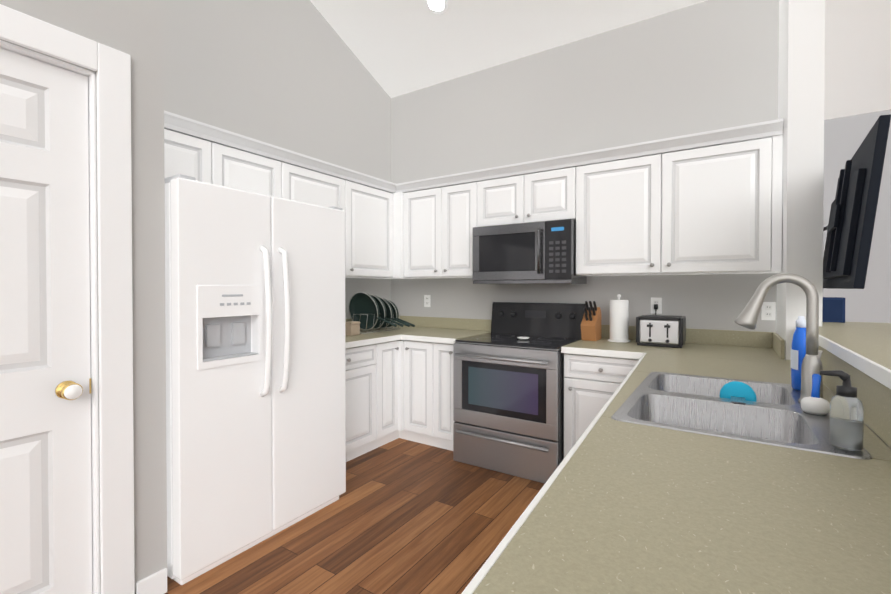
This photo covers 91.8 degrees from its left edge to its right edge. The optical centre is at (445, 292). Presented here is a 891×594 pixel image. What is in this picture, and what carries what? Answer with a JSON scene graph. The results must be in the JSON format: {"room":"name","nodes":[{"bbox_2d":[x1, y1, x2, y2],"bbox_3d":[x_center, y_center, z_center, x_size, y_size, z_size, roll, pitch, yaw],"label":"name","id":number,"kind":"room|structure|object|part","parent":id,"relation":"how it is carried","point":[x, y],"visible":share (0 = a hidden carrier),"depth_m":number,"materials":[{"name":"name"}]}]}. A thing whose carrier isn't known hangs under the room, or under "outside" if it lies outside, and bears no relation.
{"room":"kitchen","nodes":[
{"label":"kitchen","id":0,"kind":"room"},
{"bbox_2d":[0,0,166,593],"bbox_3d":[-2.223,-1.988,0.249,0.120,6.500,3.710,0,1,33],"label":"wall","id":1,"kind":"structure","parent":0,"point":[133,29],"depth_m":1.71,"materials":[{"name":"grey paint"}]},
{"bbox_2d":[0,48,91,593],"bbox_3d":[-1.547,0.223,1.289,0.035,2.035,0.780,0,1,33],"label":"closet door","id":2,"kind":"structure","parent":1,"relation":"in","point":[45,498],"depth_m":1.50,"materials":[{"name":"white wood"}]},
{"bbox_2d":[55,378,90,399],"bbox_3d":[-1.327,0.348,1.552,0.093,0.064,0.104,0,1,33],"label":"door knob","id":3,"kind":"object","parent":2,"relation":"attached to","point":[69,390],"depth_m":1.52,"materials":[{"name":"gold metal"}]},
{"bbox_2d":[0,4,134,593],"bbox_3d":[-1.551,0.168,1.291,0.140,2.165,1.020,0,1,33],"label":"door frame","id":4,"kind":"structure","parent":1,"relation":"attached to","point":[111,314],"depth_m":1.61,"materials":[{"name":"white wood"}]},
{"bbox_2d":[136,568,166,593],"bbox_3d":[-2.168,1.212,0.244,0.014,0.100,3.705,0,1,33],"label":"baseboard","id":5,"kind":"structure","parent":1,"relation":"attached to","point":[155,583],"depth_m":1.75,"materials":[{"name":"white wood"}]},
{"bbox_2d":[163,0,390,318],"bbox_3d":[-2.297,-2.005,1.780,0.150,6.500,6.200,0,1,33],"label":"wall","id":6,"kind":"structure","parent":0,"point":[295,76],"depth_m":3.27,"materials":[{"name":"grey paint"}]},
{"bbox_2d":[164,126,283,197],"bbox_3d":[-1.496,-0.688,2.584,0.327,0.380,0.965,0,1,33],"label":"upper cabinet","id":7,"kind":"object","parent":6,"relation":"attached to","point":[201,157],"depth_m":2.55,"materials":[{"name":"white wood"}]},
{"bbox_2d":[284,158,391,277],"bbox_3d":[-0.919,-0.508,3.476,0.327,0.760,1.157,0,1,33],"label":"upper cabinet","id":8,"kind":"object","parent":6,"relation":"attached to","point":[367,208],"depth_m":3.49,"materials":[{"name":"white wood"}]},
{"bbox_2d":[164,438,544,593],"bbox_3d":[1.012,1.290,0.441,7.500,0.060,7.790,0,1,33],"label":"floor","id":9,"kind":"structure","parent":0,"point":[402,516],"depth_m":2.21,"materials":[{"name":"brown wood"}]},
{"bbox_2d":[165,174,345,584],"bbox_3d":[-1.200,0.370,2.405,0.980,1.738,0.936,0,1,33],"label":"refrigerator","id":10,"kind":"object","parent":9,"relation":"on","point":[255,371],"visible":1,"depth_m":2.04,"materials":[{"name":"white metal"}]},
{"bbox_3d":[-1.011,0.360,1.982,0.073,1.677,0.431,0,1,33],"label":"door","id":11,"kind":"part","parent":10,"relation":"part of","materials":[{"name":"white metal"}]},
{"bbox_3d":[-0.839,0.139,2.129,0.076,0.738,0.134,0,1,33],"label":"handle","id":12,"kind":"part","parent":10,"relation":"part of","materials":[{"name":"white plastic"}]},
{"bbox_3d":[-0.755,0.356,2.378,0.073,1.677,0.498,0,1,33],"label":"door","id":13,"kind":"part","parent":10,"relation":"part of","materials":[{"name":"white metal"}]},
{"bbox_2d":[346,346,375,461],"bbox_3d":[-0.945,0.806,3.184,0.617,0.850,0.615,0,1,33],"label":"base cabinet","id":14,"kind":"object","parent":9,"relation":"on","point":[361,360],"depth_m":3.14,"materials":[{"name":"white wood"}]},
{"bbox_2d":[376,338,399,447],"bbox_3d":[-0.681,0.802,3.561,0.650,0.850,0.304,0,1,33],"label":"base cabinet","id":15,"kind":"object","parent":9,"relation":"on","point":[388,351],"depth_m":3.39,"materials":[{"name":"white wood"}]},
{"bbox_2d":[400,338,431,445],"bbox_3d":[-0.082,0.800,3.677,0.340,0.850,0.650,0,1,33],"label":"base cabinet","id":16,"kind":"object","parent":9,"relation":"on","point":[415,353],"depth_m":3.43,"materials":[{"name":"white wood"}]},
{"bbox_2d":[345,326,439,349],"bbox_3d":[-0.690,0.357,3.553,0.638,0.040,1.510,0,1,33],"label":"countertop","id":17,"kind":"structure","parent":16,"relation":"on","point":[367,339],"depth_m":3.40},
{"bbox_2d":[345,321,359,335],"bbox_3d":[-0.748,0.284,3.438,0.101,0.105,0.101,0,1,33],"label":"box","id":18,"kind":"object","parent":17,"relation":"on","point":[352,328],"visible":0.88,"depth_m":3.40,"materials":[{"name":"beige"}]},
{"bbox_2d":[349,292,414,333],"bbox_3d":[-0.541,0.164,3.716,0.499,0.340,0.485,0,1,33],"label":"rack","id":19,"kind":"object","parent":17,"relation":"on","point":[369,312],"visible":0.9,"depth_m":3.70,"materials":[{"name":"green metal"}]},
{"bbox_2d":[400,330,490,345],"bbox_3d":[0.031,0.356,3.599,0.523,0.040,0.650,0,1,33],"label":"countertop","id":20,"kind":"structure","parent":16,"relation":"on","point":[449,336],"depth_m":3.48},
{"bbox_2d":[432,342,454,450],"bbox_3d":[0.164,0.802,3.536,0.225,0.850,0.618,0,1,33],"label":"base cabinet","id":21,"kind":"object","parent":9,"relation":"on","point":[442,354],"depth_m":3.30,"materials":[{"name":"white wood"}]},
{"bbox_2d":[453,302,585,482],"bbox_3d":[0.549,0.658,3.195,0.778,1.145,0.739,0,1,33],"label":"range","id":22,"kind":"object","parent":9,"relation":"on","point":[508,401],"visible":0.96,"depth_m":2.96,"materials":[{"name":"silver metal"}]},
{"bbox_3d":[0.364,0.720,2.910,0.678,0.575,0.059,0,1,33],"label":"handle","id":23,"kind":"part","parent":22,"relation":"part of","materials":[{"name":"silver metal"}]},
{"bbox_3d":[0.548,0.350,3.190,0.762,0.012,0.582,0,1,33],"label":"glass","id":24,"kind":"part","parent":22,"relation":"part of","materials":[{"name":"black glass"}]},
{"bbox_2d":[564,354,635,413],"bbox_3d":[1.138,0.809,2.905,0.513,0.850,0.618,0,1,33],"label":"base cabinet","id":25,"kind":"object","parent":9,"relation":"on","point":[583,373],"depth_m":2.71,"materials":[{"name":"white wood"}]},
{"bbox_2d":[561,338,787,361],"bbox_3d":[1.395,0.365,2.723,1.139,0.040,0.638,0,1,33],"label":"countertop","id":26,"kind":"structure","parent":25,"relation":"on","point":[602,348],"depth_m":2.63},
{"bbox_2d":[581,301,600,340],"bbox_3d":[1.046,0.200,3.103,0.100,0.281,0.194,0,1,33],"label":"knife block","id":27,"kind":"object","parent":26,"relation":"on","point":[591,326],"visible":1,"depth_m":3.06,"materials":[{"name":"brown wood"}]},
{"bbox_2d":[607,294,630,342],"bbox_3d":[1.213,0.176,3.021,0.150,0.330,0.150,0,1,33],"label":"paper towel","id":28,"kind":"object","parent":26,"relation":"on","point":[619,318],"visible":1,"depth_m":2.97,"materials":[{"name":"white paper"}]},
{"bbox_2d":[636,304,685,347],"bbox_3d":[1.433,0.213,2.864,0.270,0.259,0.348,0,1,33],"label":"toaster","id":29,"kind":"object","parent":26,"relation":"on","point":[661,330],"visible":1,"depth_m":2.74,"materials":[{"name":"black plastic"}]},
{"bbox_2d":[461,354,890,593],"bbox_3d":[0.830,0.380,1.345,0.715,0.040,2.288,0,1,33],"label":"countertop","id":30,"kind":"structure","parent":25,"relation":"on","point":[628,507],"depth_m":0.71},
{"bbox_2d":[731,396,745,403],"bbox_3d":[0.971,0.381,1.435,0.120,0.060,0.120,0,1,33],"label":"caddy","id":31,"kind":"object","parent":30,"relation":"attached to","point":[742,400],"visible":0.25,"depth_m":1.40,"materials":[{"name":"clear plastic"}]},
{"bbox_2d":[720,381,756,401],"bbox_3d":[0.993,0.355,1.468,0.104,0.105,0.040,0,1,33],"label":"scrubber","id":32,"kind":"object","parent":31,"relation":"in","point":[737,389],"visible":0.56,"depth_m":1.46,"materials":[{"name":"teal"}]},
{"bbox_2d":[608,370,879,461],"bbox_3d":[0.923,0.455,1.430,0.551,0.199,0.836,0,1,33],"label":"sink","id":33,"kind":"object","parent":30,"relation":"in","point":[670,399],"depth_m":1.41,"materials":[{"name":"silver metal"}]},
{"bbox_2d":[734,273,822,402],"bbox_3d":[1.111,0.145,1.445,0.243,0.418,0.092,0,1,33],"label":"faucet","id":34,"kind":"object","parent":30,"relation":"on","point":[748,316],"visible":0.77,"depth_m":1.39,"materials":[{"name":"silver metal"}]},
{"bbox_2d":[791,316,805,390],"bbox_3d":[1.298,0.219,1.579,0.057,0.267,0.096,0,1,33],"label":"dish soap","id":35,"kind":"object","parent":30,"relation":"on","point":[798,351],"visible":0.79,"depth_m":1.56,"materials":[{"name":"blue plastic"}]},
{"bbox_2d":[801,374,829,414],"bbox_3d":[1.101,0.301,1.289,0.068,0.109,0.096,0,1,33],"label":"dish brush","id":36,"kind":"object","parent":30,"relation":"on","point":[814,403],"visible":0.98,"depth_m":1.27,"materials":[{"name":"white plastic"}]},
{"bbox_2d":[819,370,863,450],"bbox_3d":[0.922,0.270,1.007,0.077,0.177,0.058,0,1,33],"label":"soap dispenser","id":37,"kind":"object","parent":30,"relation":"on","point":[846,419],"visible":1,"depth_m":0.98,"materials":[{"name":"white"}]},
{"bbox_2d":[391,0,778,331],"bbox_3d":[0.730,-1.774,3.606,3.250,6.000,0.150,0,1,33],"label":"wall","id":38,"kind":"structure","parent":0,"point":[708,65],"depth_m":3.22,"materials":[{"name":"grey paint"}]},
{"bbox_2d":[392,182,443,278],"bbox_3d":[-0.170,-0.512,3.895,0.520,0.760,0.356,0,1,33],"label":"upper cabinet","id":39,"kind":"object","parent":38,"relation":"attached to","point":[418,212],"depth_m":3.76,"materials":[{"name":"white wood"}]},
{"bbox_2d":[424,295,429,306],"bbox_3d":[-0.174,0.081,4.116,0.070,0.114,0.007,0,1,33],"label":"electrical outlet","id":40,"kind":"object","parent":38,"relation":"attached to","point":[426,300],"visible":1,"depth_m":4.11,"materials":[{"name":"white plastic"}]},
{"bbox_2d":[444,178,475,277],"bbox_3d":[0.197,-0.510,3.674,0.336,0.760,0.328,0,1,33],"label":"upper cabinet","id":41,"kind":"object","parent":38,"relation":"attached to","point":[459,197],"depth_m":3.54,"materials":[{"name":"white wood"}]},
{"bbox_2d":[476,162,575,226],"bbox_3d":[0.667,-0.701,3.367,0.784,0.370,0.328,0,1,33],"label":"upper cabinet","id":42,"kind":"object","parent":38,"relation":"attached to","point":[548,194],"depth_m":3.21,"materials":[{"name":"white wood"}]},
{"bbox_3d":[0.075,-0.914,2.467,3.089,0.075,2.479,0,1,33],"label":"cabinet crown","id":43,"kind":"part","parent":42,"relation":"part of","materials":[{"name":"white wood"}]},
{"bbox_2d":[473,219,586,283],"bbox_3d":[0.632,-0.287,3.316,0.774,0.442,0.444,0,1,33],"label":"microwave","id":44,"kind":"object","parent":42,"relation":"attached to","point":[542,252],"visible":1,"depth_m":3.14,"materials":[{"name":"black metal"}]},
{"bbox_3d":[0.664,-0.294,3.058,0.022,0.322,0.045,0,1,33],"label":"handle","id":45,"kind":"part","parent":44,"relation":"part of","materials":[{"name":"black metal"}]},
{"bbox_2d":[396,316,771,345],"bbox_3d":[0.745,0.287,3.513,3.060,0.100,0.016,0,1,33],"label":"backsplash","id":46,"kind":"structure","parent":38,"relation":"attached to","point":[713,337],"depth_m":2.91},
{"bbox_2d":[651,297,661,313],"bbox_3d":[1.484,0.092,3.043,0.070,0.114,0.007,0,1,33],"label":"electrical outlet","id":47,"kind":"object","parent":38,"relation":"attached to","point":[654,300],"visible":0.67,"depth_m":3.04,"materials":[{"name":"white plastic"}]},
{"bbox_2d":[576,130,782,275],"bbox_3d":[1.476,-0.501,2.845,1.145,0.760,0.328,0,1,33],"label":"upper cabinet","id":48,"kind":"object","parent":38,"relation":"attached to","point":[709,207],"depth_m":2.66,"materials":[{"name":"white wood"}]},
{"bbox_2d":[761,302,775,319],"bbox_3d":[2.017,0.116,2.698,0.070,0.114,0.007,0,1,33],"label":"electrical outlet","id":49,"kind":"object","parent":38,"relation":"attached to","point":[768,310],"visible":0.96,"depth_m":2.69,"materials":[{"name":"white plastic"}]},
{"bbox_2d":[310,0,890,119],"bbox_3d":[1.084,-2.966,0.415,7.400,3.357,7.800,0,1,33],"label":"ceiling","id":50,"kind":"structure","parent":0,"point":[399,47],"depth_m":3.35,"materials":[{"name":"white paint"}]},
{"bbox_2d":[425,0,447,13],"bbox_3d":[-0.070,-2.197,3.277,0.180,0.073,0.166,0,1,33],"label":"recessed light","id":51,"kind":"object","parent":50,"relation":"in","point":[437,6],"visible":1,"depth_m":3.30,"materials":[{"name":"white"}]},
{"bbox_2d":[776,0,824,359],"bbox_3d":[2.328,-1.767,2.952,0.145,6.000,1.790,0,1,33],"label":"wall","id":52,"kind":"structure","parent":0,"point":[801,75],"depth_m":2.22,"materials":[{"name":"white paint"}]},
{"bbox_2d":[772,332,890,449],"bbox_3d":[1.230,0.290,1.365,0.089,0.140,3.096,0,1,33],"label":"backsplash","id":53,"kind":"structure","parent":52,"relation":"attached to","point":[874,393],"depth_m":1.18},
{"bbox_2d":[823,114,890,288],"bbox_3d":[1.857,-0.330,2.023,0.139,0.623,1.110,0,1,37],"label":"wall-mounted tv","id":54,"kind":"object","parent":52,"relation":"attached to","point":[849,227],"visible":0.94,"depth_m":1.68,"materials":[{"name":"black plastic"}]},
{"bbox_2d":[822,297,844,322],"bbox_3d":[2.207,0.098,2.476,0.110,0.140,0.103,0,1,33],"label":"speaker","id":55,"kind":"object","parent":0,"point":[833,309],"visible":0.67,"depth_m":2.43},
{"bbox_2d":[823,383,890,448],"bbox_3d":[1.307,0.737,1.293,0.118,1.028,3.150,0,1,33],"label":"wall","id":56,"kind":"structure","parent":0,"point":[865,423],"depth_m":1.19,"materials":[{"name":"grey paint"}]},
{"bbox_2d":[823,109,890,322],"bbox_3d":[4.576,-1.764,2.652,3.955,6.000,0.150,0,1,33],"label":"wall","id":57,"kind":"structure","parent":0,"point":[844,137],"depth_m":3.40,"materials":[{"name":"grey paint"}]}
]}

